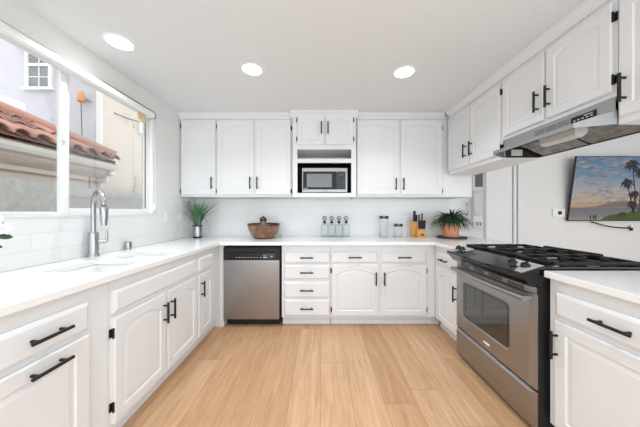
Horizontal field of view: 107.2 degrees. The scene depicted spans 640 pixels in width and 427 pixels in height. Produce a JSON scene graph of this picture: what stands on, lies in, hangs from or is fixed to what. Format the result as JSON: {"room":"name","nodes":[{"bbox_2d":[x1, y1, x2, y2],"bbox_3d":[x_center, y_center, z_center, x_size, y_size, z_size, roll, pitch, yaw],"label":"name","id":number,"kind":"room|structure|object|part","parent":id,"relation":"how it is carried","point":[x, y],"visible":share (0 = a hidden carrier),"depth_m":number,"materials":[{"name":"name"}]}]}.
{"room":"kitchen","nodes":[
{"label":"kitchen","id":0,"kind":"room"},
{"bbox_2d":[0,0,194,272],"bbox_3d":[-1.730,0.026,1.650,0.130,2.390,5.300,0,0,0],"label":"wall","id":1,"kind":"structure","parent":0,"point":[14,13],"depth_m":1.97,"materials":[{"name":"paint"}]},
{"bbox_2d":[0,69,154,214],"bbox_3d":[-1.694,-0.494,1.558,0.075,1.017,1.631,0,0,0],"label":"window","id":2,"kind":"structure","parent":1,"relation":"in","point":[63,208],"depth_m":1.56,"materials":[{"name":"white plastic"}]},
{"bbox_3d":[-1.685,-0.493,1.174,0.028,0.993,0.774,0,0,0],"label":"fixed sash","id":3,"kind":"part","parent":2,"relation":"part of","materials":[{"name":"glass"}]},
{"bbox_3d":[-1.700,-0.494,1.558,0.065,1.017,1.631,0,0,0],"label":"frame","id":4,"kind":"part","parent":2,"relation":"part of","materials":[{"name":"white plastic"}]},
{"bbox_2d":[0,20,155,122],"bbox_3d":[-1.629,-0.902,1.419,0.070,0.141,1.738,0,0,0],"label":"roller shade","id":5,"kind":"object","parent":2,"relation":"attached to","point":[9,34],"visible":1,"depth_m":1.51,"materials":[{"name":"white plastic"}]},
{"bbox_3d":[-1.637,-0.971,2.015,0.055,0.004,0.530,0,0,0],"label":"bracket rail","id":6,"kind":"part","parent":5,"relation":"part of","materials":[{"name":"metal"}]},
{"bbox_3d":[-1.716,-0.493,1.948,0.026,0.993,0.775,0,0,0],"label":"sliding sash","id":7,"kind":"part","parent":2,"relation":"part of","materials":[{"name":"glass"}]},
{"bbox_2d":[3,214,155,217],"bbox_3d":[-1.659,0.022,1.558,0.013,0.014,1.629,0,0,0],"label":"window sill","id":8,"kind":"structure","parent":1,"relation":"attached to","point":[5,216],"depth_m":1.51,"materials":[{"name":"paint"}]},
{"bbox_2d":[0,194,194,271],"bbox_3d":[-1.661,0.063,1.784,0.008,0.493,2.669,0,0,0],"label":"tile backsplash","id":9,"kind":"structure","parent":1,"relation":"attached to","point":[35,241],"depth_m":1.62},
{"bbox_2d":[155,113,155,213],"bbox_3d":[-1.663,-0.494,2.381,0.004,1.021,0.012,0,0,0],"label":"trim","id":10,"kind":"structure","parent":1,"relation":"attached to","point":[155,113],"depth_m":2.38,"materials":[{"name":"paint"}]},
{"bbox_2d":[164,211,168,221],"bbox_3d":[-1.652,0.046,2.530,0.009,0.116,0.072,0,0,0],"label":"light switch","id":11,"kind":"object","parent":1,"relation":"attached to","point":[166,213],"visible":1,"depth_m":2.52,"materials":[{"name":"white plastic"}]},
{"bbox_2d":[179,212,182,220],"bbox_3d":[-1.652,0.046,2.800,0.008,0.116,0.072,0,0,0],"label":"wall outlet","id":12,"kind":"object","parent":1,"relation":"attached to","point":[180,213],"visible":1,"depth_m":2.78,"materials":[{"name":"white plastic"}]},
{"bbox_2d":[18,0,584,113],"bbox_3d":[2.100,-1.209,1.650,7.800,0.080,5.300,0,0,0],"label":"ceiling","id":13,"kind":"structure","parent":0,"point":[189,55],"depth_m":1.64,"materials":[{"name":"paint"}]},
{"bbox_2d":[101,32,136,51],"bbox_3d":[-1.377,-1.165,1.618,0.184,0.006,0.184,0,0,0],"label":"recessed light","id":14,"kind":"object","parent":13,"relation":"in","point":[118,41],"visible":1,"depth_m":1.61,"materials":[{"name":"white plastic"}]},
{"bbox_2d":[240,62,263,75],"bbox_3d":[-0.558,-1.165,1.925,0.184,0.006,0.184,0,0,0],"label":"recessed light","id":15,"kind":"object","parent":13,"relation":"in","point":[249,68],"visible":1,"depth_m":1.92,"materials":[{"name":"white plastic"}]},
{"bbox_2d":[393,65,415,78],"bbox_3d":[0.696,-1.165,1.963,0.184,0.006,0.184,0,0,0],"label":"recessed light","id":16,"kind":"object","parent":13,"relation":"in","point":[405,71],"visible":1,"depth_m":1.95,"materials":[{"name":"white plastic"}]},
{"bbox_2d":[448,79,541,174],"bbox_3d":[1.637,-0.804,2.359,0.378,0.720,0.830,0,0,0],"label":"upper cabinet","id":17,"kind":"object","parent":13,"relation":"attached to","point":[475,131],"visible":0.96,"depth_m":2.23,"materials":[{"name":"paint"}]},
{"bbox_3d":[1.496,-0.779,2.568,0.020,0.600,0.387,0,0,0],"label":"door","id":18,"kind":"part","parent":17,"relation":"part of","materials":[{"name":"paint"}]},
{"bbox_3d":[1.496,-0.779,2.155,0.020,0.600,0.394,0,0,0],"label":"door","id":19,"kind":"part","parent":17,"relation":"part of","materials":[{"name":"paint"}]},
{"bbox_2d":[493,96,639,157],"bbox_3d":[1.581,-0.520,1.569,0.438,0.144,0.748,0,0,0],"label":"range hood","id":20,"kind":"object","parent":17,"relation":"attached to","point":[599,122],"visible":0.97,"depth_m":1.47,"materials":[{"name":"metal"}]},
{"bbox_2d":[534,119,568,136],"bbox_3d":[1.503,-0.550,1.541,0.001,0.038,0.232,0,0,0],"label":"vent grille","id":21,"kind":"object","parent":20,"relation":"attached to","point":[559,123],"depth_m":1.54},
{"bbox_2d":[571,109,596,123],"bbox_3d":[1.502,-0.546,1.349,0.003,0.035,0.131,0,0,0],"label":"switch","id":22,"kind":"object","parent":20,"relation":"attached to","point":[589,113],"depth_m":1.35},
{"bbox_2d":[446,0,609,117],"bbox_3d":[1.486,-1.136,1.722,0.060,0.064,2.045,0,0,0],"label":"crown molding","id":23,"kind":"structure","parent":13,"relation":"attached to","point":[586,8],"depth_m":1.62,"materials":[{"name":"paint"}]},
{"bbox_2d":[503,0,618,139],"bbox_3d":[1.637,-0.879,1.568,0.378,0.570,0.750,0,0,0],"label":"upper cabinet","id":24,"kind":"object","parent":13,"relation":"attached to","point":[578,71],"visible":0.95,"depth_m":1.42,"materials":[{"name":"paint"}]},
{"bbox_3d":[1.496,-0.848,1.755,0.020,0.462,0.354,0,0,0],"label":"door","id":25,"kind":"part","parent":24,"relation":"part of","materials":[{"name":"paint"}]},
{"bbox_3d":[1.467,-0.754,1.612,0.038,0.140,0.014,0,0,0],"label":"handle","id":26,"kind":"part","parent":24,"relation":"part of","materials":[{"name":"black metal"}]},
{"bbox_3d":[1.467,-0.754,1.532,0.038,0.140,0.014,0,0,0],"label":"handle","id":27,"kind":"part","parent":24,"relation":"part of","materials":[{"name":"black metal"}]},
{"bbox_3d":[1.496,-0.848,1.382,0.020,0.462,0.350,0,0,0],"label":"door","id":28,"kind":"part","parent":24,"relation":"part of","materials":[{"name":"paint"}]},
{"bbox_2d":[617,0,639,124],"bbox_3d":[1.637,-0.804,0.926,0.378,0.720,0.531,0,0,0],"label":"upper cabinet","id":29,"kind":"object","parent":13,"relation":"attached to","point":[628,77],"visible":1,"depth_m":1.14,"materials":[{"name":"paint"}]},
{"bbox_3d":[1.467,-0.609,1.150,0.038,0.140,0.014,0,0,0],"label":"handle","id":30,"kind":"part","parent":29,"relation":"part of","materials":[{"name":"black metal"}]},
{"bbox_2d":[178,110,444,119],"bbox_3d":[-0.106,-1.136,2.748,3.113,0.064,0.125,0,0,0],"label":"crown molding","id":31,"kind":"structure","parent":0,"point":[182,115],"depth_m":2.76,"materials":[{"name":"paint"}]},
{"bbox_2d":[122,315,530,426],"bbox_3d":[2.100,1.251,1.650,7.800,0.060,5.300,0,0,0],"label":"floor","id":32,"kind":"structure","parent":0,"point":[238,375],"depth_m":1.68,"materials":[{"name":"brown wood"}]},
{"bbox_2d":[0,282,107,426],"bbox_3d":[-1.339,0.784,0.899,0.638,0.874,0.596,0,0,0],"label":"base cabinet","id":33,"kind":"object","parent":32,"relation":"on","point":[54,353],"visible":0.98,"depth_m":0.95,"materials":[{"name":"paint"}]},
{"bbox_3d":[-1.068,0.473,0.873,0.020,0.127,0.425,0,0,0],"label":"drawer","id":34,"kind":"part","parent":33,"relation":"part of","materials":[{"name":"paint"}]},
{"bbox_3d":[-1.068,0.829,0.873,0.020,0.544,0.425,0,0,0],"label":"door","id":35,"kind":"part","parent":33,"relation":"part of","materials":[{"name":"paint"}]},
{"bbox_3d":[-1.039,0.473,0.912,0.038,0.014,0.140,0,0,0],"label":"handle","id":36,"kind":"part","parent":33,"relation":"part of","materials":[{"name":"black metal"}]},
{"bbox_3d":[-1.039,0.599,0.912,0.038,0.014,0.140,0,0,0],"label":"handle","id":37,"kind":"part","parent":33,"relation":"part of","materials":[{"name":"black metal"}]},
{"bbox_2d":[108,254,196,426],"bbox_3d":[-1.339,0.784,1.621,0.638,0.874,0.841,0,0,0],"label":"base cabinet","id":38,"kind":"object","parent":32,"relation":"on","point":[152,312],"visible":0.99,"depth_m":1.45,"materials":[{"name":"paint"}]},
{"bbox_3d":[-1.068,0.819,1.419,0.020,0.545,0.407,0,0,0],"label":"door","id":39,"kind":"part","parent":38,"relation":"part of","materials":[{"name":"paint"}]},
{"bbox_3d":[-1.039,0.676,1.593,0.038,0.140,0.014,0,0,0],"label":"handle","id":40,"kind":"part","parent":38,"relation":"part of","materials":[{"name":"black metal"}]},
{"bbox_3d":[-1.039,0.676,1.668,0.038,0.140,0.014,0,0,0],"label":"handle","id":41,"kind":"part","parent":38,"relation":"part of","materials":[{"name":"black metal"}]},
{"bbox_3d":[-1.068,0.819,1.835,0.020,0.545,0.390,0,0,0],"label":"door","id":42,"kind":"part","parent":38,"relation":"part of","materials":[{"name":"paint"}]},
{"bbox_2d":[189,245,226,352],"bbox_3d":[-1.339,0.784,2.327,0.638,0.874,0.566,0,0,0],"label":"base cabinet","id":43,"kind":"object","parent":32,"relation":"on","point":[210,262],"visible":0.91,"depth_m":2.27,"materials":[{"name":"paint"}]},
{"bbox_3d":[-1.039,0.676,2.092,0.038,0.140,0.014,0,0,0],"label":"handle","id":44,"kind":"part","parent":43,"relation":"part of","materials":[{"name":"black metal"}]},
{"bbox_3d":[-1.068,0.462,2.197,0.020,0.118,0.275,0,0,0],"label":"drawer","id":45,"kind":"part","parent":43,"relation":"part of","materials":[{"name":"paint"}]},
{"bbox_3d":[-1.068,0.819,2.190,0.020,0.545,0.260,0,0,0],"label":"door","id":46,"kind":"part","parent":43,"relation":"part of","materials":[{"name":"paint"}]},
{"bbox_2d":[223,245,281,323],"bbox_3d":[-0.732,0.795,2.793,0.604,0.852,0.594,0,0,0],"label":"dishwasher","id":47,"kind":"object","parent":32,"relation":"on","point":[252,273],"visible":0.98,"depth_m":2.51,"materials":[{"name":"metal"}]},
{"bbox_3d":[-0.735,0.821,2.518,0.594,0.630,0.021,0,0,0],"label":"door","id":48,"kind":"part","parent":47,"relation":"part of","materials":[{"name":"metal"}]},
{"bbox_3d":[-0.733,0.439,2.519,0.602,0.128,0.019,0,0,0],"label":"control panel","id":49,"kind":"part","parent":47,"relation":"part of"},
{"bbox_3d":[-0.724,1.182,2.590,0.564,0.079,0.020,0,0,0],"label":"toe panel","id":50,"kind":"part","parent":47,"relation":"part of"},
{"bbox_2d":[282,245,329,323],"bbox_3d":[-0.153,0.784,2.793,0.521,0.874,0.643,0,0,0],"label":"base cabinet","id":51,"kind":"object","parent":32,"relation":"on","point":[305,268],"visible":0.99,"depth_m":2.51,"materials":[{"name":"paint"}]},
{"bbox_3d":[-0.145,1.017,2.520,0.486,0.175,0.020,0,0,0],"label":"drawer","id":52,"kind":"part","parent":51,"relation":"part of","materials":[{"name":"paint"}]},
{"bbox_3d":[-0.145,0.825,2.520,0.486,0.167,0.020,0,0,0],"label":"drawer","id":53,"kind":"part","parent":51,"relation":"part of","materials":[{"name":"paint"}]},
{"bbox_3d":[-0.145,0.636,2.520,0.486,0.150,0.020,0,0,0],"label":"drawer","id":54,"kind":"part","parent":51,"relation":"part of","materials":[{"name":"paint"}]},
{"bbox_3d":[-0.145,0.478,2.520,0.486,0.126,0.020,0,0,0],"label":"drawer","id":55,"kind":"part","parent":51,"relation":"part of","materials":[{"name":"paint"}]},
{"bbox_2d":[330,245,438,323],"bbox_3d":[0.703,0.784,2.793,1.194,0.874,0.643,0,0,0],"label":"base cabinet","id":56,"kind":"object","parent":32,"relation":"on","point":[370,284],"visible":0.98,"depth_m":2.51,"materials":[{"name":"paint"}]},
{"bbox_2d":[0,236,639,317],"bbox_3d":[0.143,0.329,1.853,3.614,0.034,2.546,0,0,0],"label":"countertop","id":57,"kind":"structure","parent":56,"relation":"on","point":[24,288],"depth_m":1.28,"materials":[{"name":"white stone"}]},
{"bbox_2d":[0,215,12,247],"bbox_3d":[-1.389,0.134,0.919,0.261,0.354,0.110,0,0,-15],"label":"flower vase","id":58,"kind":"object","parent":57,"relation":"on","point":[5,228],"visible":1,"depth_m":0.96,"materials":[{"name":"white ceramic"}]},
{"bbox_2d":[86,189,108,256],"bbox_3d":[-1.532,0.076,1.620,0.117,0.470,0.262,0,0,-42],"label":"faucet","id":59,"kind":"object","parent":57,"relation":"on","point":[93,236],"visible":1,"depth_m":1.65,"materials":[{"name":"silver metal"}]},
{"bbox_3d":[-1.523,-0.004,1.619,0.240,0.310,0.031,0,0,32],"label":"spout","id":60,"kind":"part","parent":59,"relation":"part of","materials":[{"name":"silver metal"}]},
{"bbox_3d":[-1.574,0.173,1.712,0.027,0.104,0.057,0,0,40],"label":"lever","id":61,"kind":"part","parent":59,"relation":"part of","materials":[{"name":"silver metal"}]},
{"bbox_2d":[67,255,163,271],"bbox_3d":[-1.310,0.433,1.580,0.386,0.171,0.702,0,0,0],"label":"sink","id":62,"kind":"object","parent":57,"relation":"in","point":[94,268],"visible":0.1,"depth_m":1.56,"materials":[{"name":"white"}]},
{"bbox_2d":[67,265,127,271],"bbox_3d":[-1.310,0.433,1.403,0.386,0.171,0.347,0,0,0],"label":"basin","id":63,"kind":"object","parent":62,"relation":"in","point":[94,268],"depth_m":1.55,"materials":[{"name":"white ceramic"}]},
{"bbox_2d":[122,255,163,258],"bbox_3d":[-1.310,0.433,1.758,0.386,0.171,0.347,0,0,0],"label":"basin","id":64,"kind":"object","parent":62,"relation":"in","point":[136,256],"depth_m":1.91,"materials":[{"name":"white ceramic"}]},
{"bbox_2d":[124,241,131,249],"bbox_3d":[-1.622,0.277,1.990,0.050,0.067,0.050,0,0,0],"label":"air gap cap","id":65,"kind":"object","parent":57,"relation":"on","point":[128,244],"visible":0.99,"depth_m":1.97,"materials":[{"name":"silver metal"}]},
{"bbox_2d":[178,199,217,237],"bbox_3d":[-1.464,0.069,2.870,0.386,0.483,0.480,0,0,0],"label":"potted grass","id":66,"kind":"object","parent":57,"relation":"on","point":[198,214],"depth_m":2.87,"materials":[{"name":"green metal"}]},
{"bbox_2d":[192,225,202,237],"bbox_3d":[-1.510,0.235,2.900,0.113,0.152,0.113,0,0,0],"label":"pot","id":67,"kind":"object","parent":66,"relation":"attached to","point":[197,229],"depth_m":2.86,"materials":[{"name":"silver metal"}]},
{"bbox_2d":[247,223,279,238],"bbox_3d":[-0.685,0.221,2.860,0.393,0.180,0.393,0,0,0],"label":"bowl","id":68,"kind":"object","parent":57,"relation":"on","point":[269,230],"visible":0.97,"depth_m":2.72,"materials":[{"name":"brown wood"}]},
{"bbox_2d":[259,216,266,223],"bbox_3d":[-0.705,0.169,2.900,0.104,0.258,0.104,0,0,0],"label":"wooden ornament","id":69,"kind":"object","parent":68,"relation":"in","point":[263,220],"visible":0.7,"depth_m":2.87,"materials":[{"name":"brown wood"}]},
{"bbox_2d":[379,216,388,237],"bbox_3d":[0.795,0.176,2.969,0.116,0.270,0.118,0,0,0],"label":"glass canister","id":70,"kind":"object","parent":57,"relation":"on","point":[380,217],"visible":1,"depth_m":2.92,"materials":[{"name":"clear glass"}]},
{"bbox_2d":[393,223,402,237],"bbox_3d":[0.975,0.225,2.969,0.112,0.172,0.114,0,0,0],"label":"glass canister","id":71,"kind":"object","parent":57,"relation":"on","point":[394,224],"visible":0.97,"depth_m":2.94,"materials":[{"name":"clear glass"}]},
{"bbox_2d":[411,221,425,237],"bbox_3d":[1.239,0.212,2.992,0.143,0.198,0.156,0,0,3],"label":"knife block","id":72,"kind":"object","parent":57,"relation":"on","point":[415,232],"visible":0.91,"depth_m":2.99,"materials":[{"name":"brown wood"}]},
{"bbox_2d":[413,211,415,221],"bbox_3d":[1.196,0.100,3.012,0.031,0.240,0.045,0,0,3],"label":"knife","id":73,"kind":"object","parent":72,"relation":"in","point":[414,212],"visible":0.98,"depth_m":3.00,"materials":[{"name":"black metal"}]},
{"bbox_2d":[436,235,467,238],"bbox_3d":[1.610,0.302,2.900,0.340,0.017,0.340,0,0,0],"label":"tray","id":74,"kind":"object","parent":57,"relation":"on","point":[438,236],"visible":0.74,"depth_m":2.84,"materials":[{"name":"brown wood"}]},
{"bbox_2d":[428,208,473,237],"bbox_3d":[1.625,0.123,2.868,0.460,0.355,0.442,0,0,-34],"label":"potted plant","id":75,"kind":"object","parent":74,"relation":"on","point":[450,223],"visible":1,"depth_m":2.83,"materials":[{"name":"green plant"}]},
{"bbox_3d":[1.605,0.214,2.910,0.188,0.172,0.188,0,0,0],"label":"pot","id":76,"kind":"part","parent":75,"relation":"part of","materials":[{"name":"orange ceramic"}]},
{"bbox_3d":[0.363,0.476,2.520,0.487,0.125,0.020,0,0,0],"label":"drawer","id":77,"kind":"part","parent":56,"relation":"part of","materials":[{"name":"paint"}]},
{"bbox_3d":[0.366,0.828,2.520,0.493,0.543,0.020,0,0,0],"label":"door","id":78,"kind":"part","parent":56,"relation":"part of","materials":[{"name":"paint"}]},
{"bbox_3d":[0.887,0.476,2.520,0.489,0.125,0.020,0,0,0],"label":"drawer","id":79,"kind":"part","parent":56,"relation":"part of","materials":[{"name":"paint"}]},
{"bbox_3d":[0.887,0.828,2.520,0.489,0.543,0.020,0,0,0],"label":"door","id":80,"kind":"part","parent":56,"relation":"part of","materials":[{"name":"paint"}]},
{"bbox_2d":[435,246,457,341],"bbox_3d":[1.489,0.784,2.288,0.638,0.874,0.481,0,0,0],"label":"base cabinet","id":81,"kind":"object","parent":32,"relation":"on","point":[445,278],"visible":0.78,"depth_m":2.29,"materials":[{"name":"paint"}]},
{"bbox_3d":[1.218,0.470,2.263,0.020,0.122,0.375,0,0,0],"label":"drawer","id":82,"kind":"part","parent":81,"relation":"part of","materials":[{"name":"paint"}]},
{"bbox_3d":[1.218,0.825,2.263,0.020,0.543,0.375,0,0,0],"label":"door","id":83,"kind":"part","parent":81,"relation":"part of","materials":[{"name":"paint"}]},
{"bbox_3d":[1.189,0.726,2.100,0.038,0.140,0.014,0,0,0],"label":"handle","id":84,"kind":"part","parent":81,"relation":"part of","materials":[{"name":"black metal"}]},
{"bbox_2d":[459,197,468,235],"bbox_3d":[1.936,0.221,3.634,0.372,2.000,0.573,0,0,0],"label":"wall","id":85,"kind":"structure","parent":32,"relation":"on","point":[463,202],"depth_m":3.40,"materials":[{"name":"paint"}]},
{"bbox_2d":[447,244,639,426],"bbox_3d":[1.440,0.743,1.657,0.747,0.956,0.763,0,0,0],"label":"gas range","id":86,"kind":"object","parent":32,"relation":"on","point":[503,290],"visible":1,"depth_m":1.46,"materials":[{"name":"metal"}]},
{"bbox_3d":[1.158,0.309,1.950,0.123,0.039,0.157,0,0,0],"label":"trim plate","id":87,"kind":"part","parent":86,"relation":"part of","materials":[{"name":"metal"}]},
{"bbox_3d":[1.133,0.473,1.657,0.074,0.033,0.718,0,0,0],"label":"handle","id":88,"kind":"part","parent":86,"relation":"part of","materials":[{"name":"metal"}]},
{"bbox_3d":[1.147,0.349,1.657,0.162,0.120,0.757,0,0,0],"label":"control panel","id":89,"kind":"part","parent":86,"relation":"part of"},
{"bbox_3d":[1.175,1.086,1.657,0.014,0.206,0.749,0,0,0],"label":"storage drawer","id":90,"kind":"part","parent":86,"relation":"part of","materials":[{"name":"metal"}]},
{"bbox_3d":[1.175,0.709,1.657,0.014,0.520,0.749,0,0,0],"label":"oven door","id":91,"kind":"part","parent":86,"relation":"part of","materials":[{"name":"metal"}]},
{"bbox_3d":[1.164,0.296,1.431,0.051,0.038,0.052,0,0,0],"label":"knob","id":92,"kind":"part","parent":86,"relation":"part of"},
{"bbox_3d":[1.164,0.296,1.341,0.051,0.038,0.052,0,0,0],"label":"knob","id":93,"kind":"part","parent":86,"relation":"part of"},
{"bbox_3d":[1.158,0.309,1.381,0.123,0.039,0.189,0,0,0],"label":"trim plate","id":94,"kind":"part","parent":86,"relation":"part of","materials":[{"name":"metal"}]},
{"bbox_2d":[468,247,639,269],"bbox_3d":[1.518,0.303,1.657,0.589,0.015,0.763,0,0,0],"label":"cooktop","id":95,"kind":"object","parent":86,"relation":"in","point":[546,266],"depth_m":1.39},
{"bbox_3d":[1.798,0.280,1.631,0.024,0.030,0.530,0,0,0],"label":"rail","id":96,"kind":"part","parent":86,"relation":"part of","materials":[{"name":"metal"}]},
{"bbox_2d":[549,279,639,426],"bbox_3d":[1.489,0.784,0.951,0.638,0.874,0.620,0,0,0],"label":"base cabinet","id":97,"kind":"object","parent":32,"relation":"on","point":[594,337],"visible":0.96,"depth_m":1.05,"materials":[{"name":"paint"}]},
{"bbox_3d":[1.189,0.676,1.205,0.038,0.140,0.014,0,0,0],"label":"handle","id":98,"kind":"part","parent":97,"relation":"part of","materials":[{"name":"black metal"}]},
{"bbox_3d":[1.218,0.827,0.951,0.020,0.548,0.542,0,0,0],"label":"door","id":99,"kind":"part","parent":97,"relation":"part of","materials":[{"name":"paint"}]},
{"bbox_3d":[1.218,0.470,0.951,0.020,0.122,0.542,0,0,0],"label":"drawer","id":100,"kind":"part","parent":97,"relation":"part of","materials":[{"name":"paint"}]},
{"bbox_3d":[1.189,0.470,0.968,0.038,0.014,0.140,0,0,0],"label":"handle","id":101,"kind":"part","parent":97,"relation":"part of","materials":[{"name":"black metal"}]},
{"bbox_2d":[195,133,639,261],"bbox_3d":[2.167,0.026,3.188,7.665,2.390,0.123,0,0,0],"label":"wall","id":102,"kind":"structure","parent":0,"point":[546,181],"depth_m":3.13,"materials":[{"name":"paint"}]},
{"bbox_2d":[180,119,221,197],"bbox_3d":[-1.447,-0.675,2.932,0.426,0.977,0.380,0,0,0],"label":"upper cabinet","id":103,"kind":"object","parent":102,"relation":"attached to","point":[198,136],"visible":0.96,"depth_m":2.78,"materials":[{"name":"paint"}]},
{"bbox_2d":[250,212,254,220],"bbox_3d":[-0.900,0.056,3.114,0.072,0.116,0.008,0,0,0],"label":"wall outlet","id":104,"kind":"object","parent":102,"relation":"attached to","point":[252,214],"visible":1,"depth_m":3.11,"materials":[{"name":"white plastic"}]},
{"bbox_2d":[216,119,292,197],"bbox_3d":[-0.786,-0.675,2.932,0.899,0.977,0.380,0,0,0],"label":"upper cabinet","id":105,"kind":"object","parent":102,"relation":"attached to","point":[254,156],"visible":0.95,"depth_m":2.78,"materials":[{"name":"paint"}]},
{"bbox_3d":[-1.006,-0.651,2.790,0.432,0.884,0.020,0,0,0],"label":"door","id":106,"kind":"part","parent":105,"relation":"part of","materials":[{"name":"paint"}]},
{"bbox_3d":[-0.559,-0.651,2.790,0.418,0.884,0.020,0,0,0],"label":"door","id":107,"kind":"part","parent":105,"relation":"part of","materials":[{"name":"paint"}]},
{"bbox_2d":[292,115,355,198],"bbox_3d":[0.044,-0.671,2.900,0.739,0.985,0.446,0,0,0],"label":"upper cabinet","id":108,"kind":"object","parent":102,"relation":"attached to","point":[318,141],"visible":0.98,"depth_m":2.73,"materials":[{"name":"paint"}]},
{"bbox_3d":[-0.114,-0.959,2.725,0.308,0.350,0.020,0,0,0],"label":"door","id":109,"kind":"part","parent":108,"relation":"part of","materials":[{"name":"paint"}]},
{"bbox_2d":[302,168,346,192],"bbox_3d":[0.049,-0.372,2.896,0.526,0.290,0.338,0,0,0],"label":"microwave","id":110,"kind":"object","parent":108,"relation":"on","point":[314,180],"visible":0.94,"depth_m":2.73,"materials":[{"name":"metal"}]},
{"bbox_3d":[-0.005,-0.371,2.732,0.393,0.208,0.005,0,0,0],"label":"door","id":111,"kind":"part","parent":110,"relation":"part of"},
{"bbox_2d":[298,150,350,156],"bbox_3d":[0.044,-0.740,2.935,0.702,0.018,0.363,0,0,0],"label":"shelf","id":112,"kind":"object","parent":108,"relation":"attached to","point":[301,153],"depth_m":2.92,"materials":[{"name":"paint"}]},
{"bbox_3d":[0.217,-0.959,2.725,0.322,0.350,0.020,0,0,0],"label":"door","id":113,"kind":"part","parent":108,"relation":"part of","materials":[{"name":"paint"}]},
{"bbox_2d":[195,199,458,235],"bbox_3d":[0.086,0.063,3.123,3.485,0.493,0.008,0,0,0],"label":"tile backsplash","id":114,"kind":"structure","parent":102,"relation":"attached to","point":[296,217],"depth_m":3.12,"materials":[{"name":"tile"}]},
{"bbox_2d":[401,212,406,220],"bbox_3d":[1.105,0.056,3.114,0.072,0.116,0.008,0,0,0],"label":"wall outlet","id":115,"kind":"object","parent":102,"relation":"attached to","point":[403,214],"visible":1,"depth_m":3.11,"materials":[{"name":"white plastic"}]},
{"bbox_2d":[355,114,471,197],"bbox_3d":[1.111,-0.675,2.932,1.365,0.977,0.380,0,0,0],"label":"upper cabinet","id":116,"kind":"object","parent":102,"relation":"attached to","point":[396,158],"visible":0.92,"depth_m":2.78,"materials":[{"name":"paint"}]},
{"bbox_3d":[0.680,-0.651,2.790,0.496,0.884,0.020,0,0,0],"label":"door","id":117,"kind":"part","parent":116,"relation":"part of","materials":[{"name":"paint"}]},
{"bbox_3d":[1.192,-0.651,2.790,0.491,0.884,0.020,0,0,0],"label":"door","id":118,"kind":"part","parent":116,"relation":"part of","materials":[{"name":"paint"}]},
{"bbox_2d":[485,171,490,239],"bbox_3d":[2.219,0.171,3.123,0.062,2.100,0.023,0,0,0],"label":"door frame","id":119,"kind":"structure","parent":102,"relation":"attached to","point":[487,174],"depth_m":3.11,"materials":[{"name":"paint"}]},
{"bbox_2d":[491,166,511,242],"bbox_3d":[2.400,0.186,3.150,0.291,2.050,0.035,0,0,0],"label":"door","id":120,"kind":"structure","parent":102,"relation":"in","point":[501,179],"depth_m":3.13,"materials":[{"name":"paint"}]},
{"bbox_2d":[512,164,521,243],"bbox_3d":[2.601,0.171,3.136,0.098,2.100,0.062,0,0,0],"label":"door frame","id":121,"kind":"structure","parent":102,"relation":"attached to","point":[516,169],"depth_m":3.12,"materials":[{"name":"paint"}]},
{"bbox_2d":[552,209,564,216],"bbox_3d":[3.145,0.006,3.117,0.160,0.110,0.024,0,0,0],"label":"thermostat","id":122,"kind":"object","parent":102,"relation":"attached to","point":[555,212],"visible":1,"depth_m":3.11,"materials":[{"name":"white plastic"}]},
{"bbox_2d":[566,156,639,220],"bbox_3d":[3.960,-0.302,3.044,1.450,0.825,0.126,0,0,0],"label":"television","id":123,"kind":"object","parent":102,"relation":"attached to","point":[603,188],"visible":1,"depth_m":3.04,"materials":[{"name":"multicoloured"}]},
{"bbox_2d":[591,222,632,230],"bbox_3d":[3.829,0.178,3.095,0.543,0.122,0.034,0,0,-2],"label":"power cord","id":124,"kind":"object","parent":123,"relation":"attached to","point":[630,229],"visible":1,"depth_m":3.09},
{"bbox_2d":[468,197,482,237],"bbox_3d":[2.200,0.026,4.250,2.000,2.390,0.100,0,0,0],"label":"wall","id":125,"kind":"structure","parent":0,"point":[477,232],"depth_m":4.20,"materials":[{"name":"paint"}]},
{"bbox_2d":[472,173,482,226],"bbox_3d":[2.860,-0.264,4.157,0.340,1.050,0.082,0,0,0],"label":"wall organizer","id":126,"kind":"object","parent":125,"relation":"attached to","point":[477,180],"visible":0.41,"depth_m":4.15,"materials":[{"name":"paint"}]},
{"bbox_3d":[2.860,0.176,4.160,0.340,0.170,0.014,0,0,0],"label":"hook rail","id":127,"kind":"part","parent":126,"relation":"part of","materials":[{"name":"paint"}]},
{"label":"outside","id":128,"kind":"structure","parent":0,"visible":0},
{"bbox_3d":[-5.410,1.271,3.000,7.180,0.100,12.000,0,0,0],"label":"ground","id":129,"kind":"structure","parent":128,"visible":0},
{"bbox_2d":[0,177,141,214],"bbox_3d":[-2.775,0.459,2.750,0.150,1.525,8.500,0,0,0],"label":"wall","id":130,"kind":"structure","parent":129,"relation":"on","point":[16,195],"depth_m":2.33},
{"bbox_2d":[0,38,141,191],"bbox_3d":[-5.974,-2.279,3.750,6.052,7.000,10.500,0,0,0],"label":"house","id":131,"kind":"structure","parent":129,"relation":"on","point":[105,135],"depth_m":3.77,"materials":[{"name":"beige paint"}]},
{"bbox_3d":[-4.250,-1.089,2.375,0.400,0.820,1.750,0,0,0],"label":"cornice","id":132,"kind":"part","parent":131,"relation":"part of","materials":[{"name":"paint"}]},
{"bbox_3d":[-4.492,-2.336,3.777,0.355,0.685,0.012,0,0,0],"label":"pane","id":133,"kind":"part","parent":131,"relation":"part of","materials":[{"name":"grey glass"}]},
{"bbox_3d":[-3.145,-0.524,0.985,0.110,0.170,4.970,0,0,0],"label":"cornice","id":134,"kind":"part","parent":131,"relation":"part of","materials":[{"name":"beige paint"}]},
{"bbox_2d":[77,91,85,102],"bbox_3d":[-3.755,-1.819,3.705,0.100,0.160,0.095,0,0,0],"label":"outdoor lamp","id":135,"kind":"object","parent":131,"relation":"attached to","point":[81,96],"depth_m":3.68,"materials":[{"name":"glass"}]},
{"bbox_3d":[-3.530,-2.279,3.767,0.080,7.000,0.024,0,0,0],"label":"corner trim","id":136,"kind":"part","parent":131,"relation":"part of","materials":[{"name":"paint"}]}
]}

